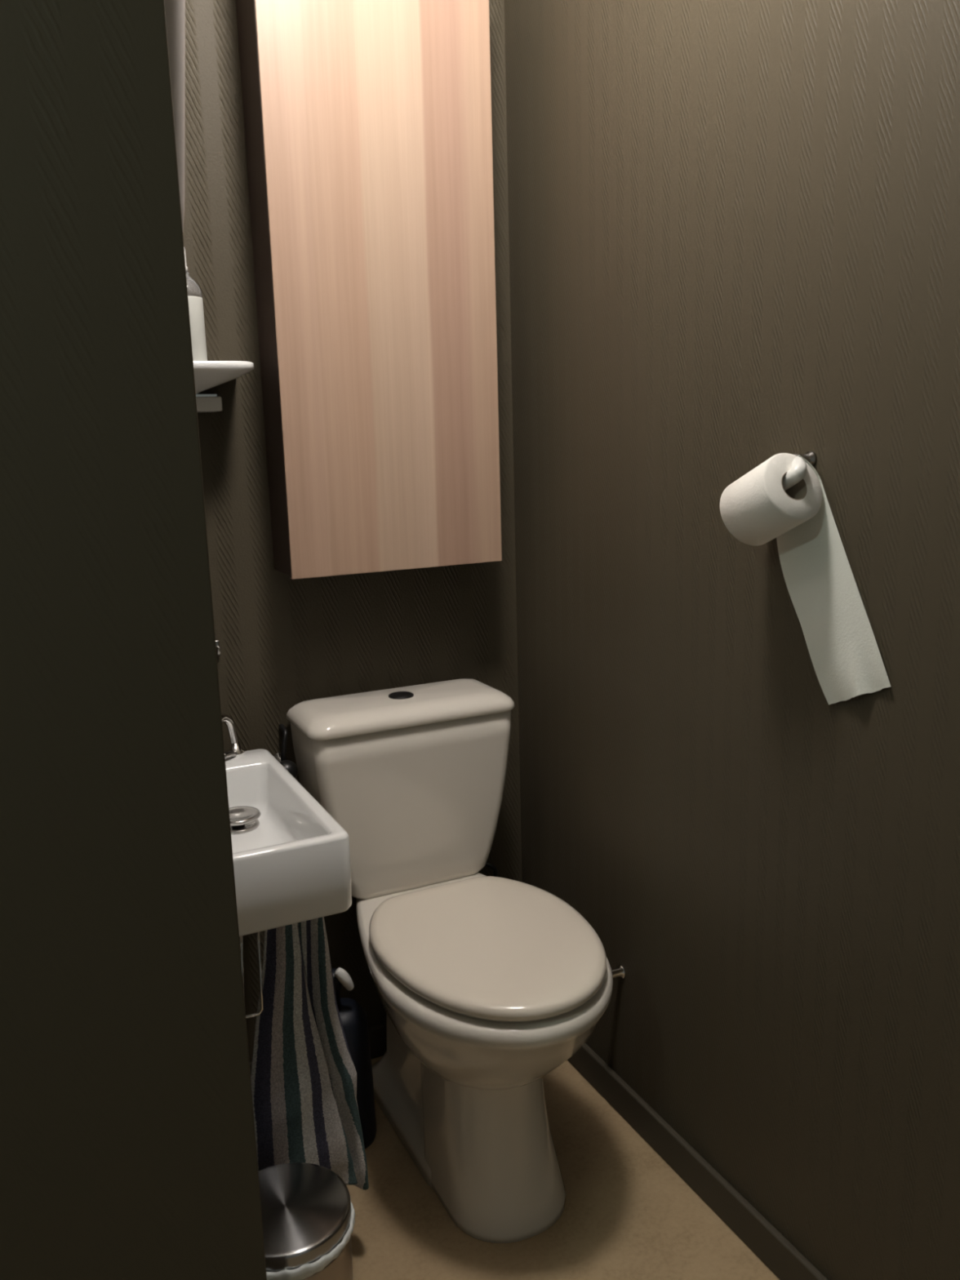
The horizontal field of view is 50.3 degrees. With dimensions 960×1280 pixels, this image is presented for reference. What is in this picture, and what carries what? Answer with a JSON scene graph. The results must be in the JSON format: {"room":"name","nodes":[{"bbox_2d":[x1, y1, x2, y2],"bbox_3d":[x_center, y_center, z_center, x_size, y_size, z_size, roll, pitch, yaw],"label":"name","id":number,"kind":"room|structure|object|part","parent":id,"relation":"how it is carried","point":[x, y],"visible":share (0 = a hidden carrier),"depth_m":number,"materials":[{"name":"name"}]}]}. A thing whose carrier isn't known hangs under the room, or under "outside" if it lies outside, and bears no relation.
{"room":"bathroom","nodes":[
{"label":"bathroom","id":0,"kind":"room"},
{"bbox_2d":[0,0,266,1279],"bbox_3d":[-1.202,-0.139,0.894,1.700,2.500,0.972,-7,13,-25],"label":"wall","id":1,"kind":"structure","parent":0,"point":[128,1145],"depth_m":0.83,"materials":[{"name":"grey paint"}]},
{"bbox_2d":[164,0,185,231],"bbox_3d":[-0.356,-0.692,1.068,0.083,0.630,0.380,-7,13,-25],"label":"wall mirror","id":2,"kind":"object","parent":1,"relation":"attached to","point":[175,10],"visible":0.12,"depth_m":0.93,"materials":[{"name":"grey mirror"}]},
{"bbox_2d":[225,748,351,936],"bbox_3d":[-0.382,0.296,1.559,0.240,0.115,0.460,-7,13,-25],"label":"basin","id":3,"kind":"object","parent":1,"relation":"attached to","point":[291,857],"visible":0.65,"depth_m":1.40,"materials":[{"name":"white ceramic"}]},
{"bbox_2d":[221,713,244,759],"bbox_3d":[-0.428,0.163,1.736,0.032,0.080,0.080,1,12,11],"label":"tap","id":4,"kind":"object","parent":3,"relation":"on","point":[235,749],"visible":0.76,"depth_m":1.75,"materials":[{"name":"silver metal"}]},
{"bbox_3d":[-0.426,0.196,1.735,0.011,0.016,0.035,3,12,20],"label":"handle","id":5,"kind":"part","parent":4,"relation":"part of","materials":[{"name":"silver metal"}]},
{"bbox_2d":[239,932,263,1018],"bbox_3d":[-0.314,0.455,1.414,0.045,0.142,0.020,-7,13,-25],"label":"towel ring","id":6,"kind":"object","parent":3,"relation":"attached to","point":[258,935],"visible":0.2,"depth_m":1.42,"materials":[{"name":"silver metal"}]},
{"bbox_2d":[250,916,368,1190],"bbox_3d":[-0.248,0.627,1.491,0.178,0.501,0.062,-12,15,-41],"label":"towel","id":7,"kind":"object","parent":6,"relation":"hanging from","point":[304,1073],"visible":0.86,"depth_m":1.47,"materials":[{"name":"multicoloured fabric"}]},
{"bbox_2d":[182,0,521,1062],"bbox_3d":[-0.310,-0.370,1.910,1.017,2.500,0.120,-7,13,-25],"label":"wall","id":8,"kind":"structure","parent":0,"point":[285,642],"depth_m":1.89,"materials":[{"name":"paint"}]},
{"bbox_2d":[215,640,221,657],"bbox_3d":[-0.468,0.019,1.816,0.018,0.032,0.038,-7,13,-25],"label":"wall hook","id":9,"kind":"object","parent":8,"relation":"attached to","point":[217,643],"visible":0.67,"depth_m":1.80,"materials":[{"name":"silver metal"}]},
{"bbox_2d":[193,360,253,412],"bbox_3d":[-0.502,-0.407,1.652,0.257,0.075,0.154,-7,13,-25],"label":"wall shelf","id":10,"kind":"object","parent":8,"relation":"attached to","point":[208,375],"visible":0.45,"depth_m":1.63,"materials":[{"name":"white ceramic"}]},
{"bbox_2d":[183,246,207,360],"bbox_3d":[-0.467,-0.530,1.615,0.057,0.178,0.057,2,12,19],"label":"soap bottle","id":11,"kind":"object","parent":10,"relation":"on","point":[194,295],"visible":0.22,"depth_m":1.60,"materials":[{"name":"grey plastic"}]},
{"bbox_3d":[-0.502,-0.420,1.649,0.257,0.048,0.154,-7,13,-25],"label":"plate","id":12,"kind":"part","parent":10,"relation":"part of","materials":[{"name":"white ceramic"}]},
{"bbox_2d":[273,724,297,778],"bbox_3d":[-0.363,0.211,1.876,0.042,0.094,0.086,-7,13,-25],"label":"valve","id":13,"kind":"object","parent":8,"relation":"attached to","point":[290,766],"visible":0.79,"depth_m":1.88,"materials":[{"name":"silver metal"}]},
{"bbox_3d":[-0.353,0.240,1.862,0.042,0.042,0.042,-7,13,-25],"label":"knob","id":14,"kind":"part","parent":13,"relation":"part of","materials":[{"name":"black plastic"}]},
{"bbox_2d":[249,1022,386,1073],"bbox_3d":[-0.263,0.835,2.086,0.784,0.068,0.013,-7,13,-25],"label":"baseboard","id":15,"kind":"structure","parent":8,"relation":"attached to","point":[377,1033],"depth_m":2.10,"materials":[{"name":"brown paint"}]},
{"bbox_2d":[235,0,502,579],"bbox_3d":[-0.181,-0.630,1.786,0.404,1.008,0.124,-7,13,-25],"label":"upper cabinet","id":16,"kind":"object","parent":8,"relation":"attached to","point":[368,126],"visible":1,"depth_m":1.73,"materials":[{"name":"brown"}]},
{"bbox_2d":[484,862,497,876],"bbox_3d":[0.017,0.515,2.131,0.053,0.172,0.106,0,12,8],"label":"hose","id":17,"kind":"object","parent":8,"relation":"attached to","point":[487,864],"visible":0.21,"depth_m":2.07,"materials":[{"name":"black plastic"}]},
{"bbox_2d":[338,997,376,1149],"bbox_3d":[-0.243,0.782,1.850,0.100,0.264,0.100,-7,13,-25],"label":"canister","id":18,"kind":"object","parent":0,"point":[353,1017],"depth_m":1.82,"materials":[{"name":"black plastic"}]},
{"bbox_2d":[346,1055,779,1279],"bbox_3d":[-0.229,1.234,0.488,2.800,0.080,3.400,-7,13,-25],"label":"floor","id":19,"kind":"structure","parent":0,"point":[627,1214],"depth_m":1.66,"materials":[{"name":"beige tile"}]},
{"bbox_2d":[257,1162,355,1279],"bbox_3d":[-0.252,0.875,1.363,0.180,0.276,0.183,2,12,17],"label":"waste bin","id":20,"kind":"object","parent":19,"relation":"on","point":[308,1212],"visible":0.6,"depth_m":1.32,"materials":[{"name":"silver metal"}]},
{"bbox_2d":[331,967,376,1149],"bbox_3d":[-0.244,0.740,1.842,0.100,0.350,0.100,-7,13,-25],"label":"toilet brush","id":21,"kind":"object","parent":19,"relation":"on","point":[353,1017],"visible":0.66,"depth_m":1.81,"materials":[{"name":"black plastic"}]},
{"bbox_2d":[286,678,613,1243],"bbox_3d":[-0.027,0.527,1.762,0.403,0.786,0.669,-7,13,-25],"label":"toilet","id":22,"kind":"object","parent":19,"relation":"on","point":[486,986],"visible":0.99,"depth_m":1.71,"materials":[{"name":"beige ceramic"}]},
{"bbox_3d":[-0.145,0.123,1.905,0.403,0.036,0.179,-7,13,-25],"label":"cistern lid","id":23,"kind":"part","parent":22,"relation":"part of","materials":[{"name":"beige ceramic"}]},
{"bbox_3d":[-0.021,0.595,1.767,0.374,0.202,0.648,-7,13,-25],"label":"bowl","id":24,"kind":"part","parent":22,"relation":"part of","materials":[{"name":"beige ceramic"}]},
{"bbox_3d":[0.017,0.491,1.658,0.352,0.027,0.446,-7,13,-25],"label":"seat lid","id":25,"kind":"part","parent":22,"relation":"part of","materials":[{"name":"beige plastic"}]},
{"bbox_3d":[0.014,0.507,1.669,0.326,0.008,0.427,-7,13,-25],"label":"seat","id":26,"kind":"part","parent":22,"relation":"part of","materials":[{"name":"beige plastic"}]},
{"bbox_2d":[504,0,959,1279],"bbox_3d":[0.688,-0.192,0.899,0.120,2.500,2.600,-7,13,-25],"label":"wall","id":27,"kind":"structure","parent":0,"point":[734,225],"depth_m":1.45,"materials":[{"name":"paint"}]},
{"bbox_2d":[611,964,625,978],"bbox_3d":[0.237,0.610,1.863,0.051,0.026,0.026,-7,13,-25],"label":"valve","id":28,"kind":"object","parent":27,"relation":"attached to","point":[620,971],"visible":0.32,"depth_m":1.86,"materials":[{"name":"silver metal"}]},
{"bbox_2d":[567,1043,828,1279],"bbox_3d":[0.661,1.007,1.113,0.013,0.068,2.600,-7,13,-25],"label":"baseboard","id":29,"kind":"structure","parent":27,"relation":"attached to","point":[767,1243],"depth_m":1.70,"materials":[{"name":"brown paint"}]},
{"bbox_2d":[782,451,816,490],"bbox_3d":[0.395,-0.205,1.304,0.060,0.068,0.080,-7,13,-25],"label":"toilet roll holder","id":30,"kind":"object","parent":27,"relation":"attached to","point":[797,472],"visible":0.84,"depth_m":1.27,"materials":[{"name":"silver metal"}]},
{"bbox_3d":[0.408,-0.229,1.301,0.034,0.021,0.021,-7,13,-25],"label":"post","id":31,"kind":"part","parent":30,"relation":"part of","materials":[{"name":"silver metal"}]},
{"bbox_2d":[720,453,890,704],"bbox_3d":[0.399,-0.072,1.284,0.093,0.321,0.231,-7,13,-25],"label":"toilet roll","id":32,"kind":"object","parent":30,"relation":"hanging from","point":[756,508],"visible":0.98,"depth_m":1.29,"materials":[{"name":"white paper"}]}
]}

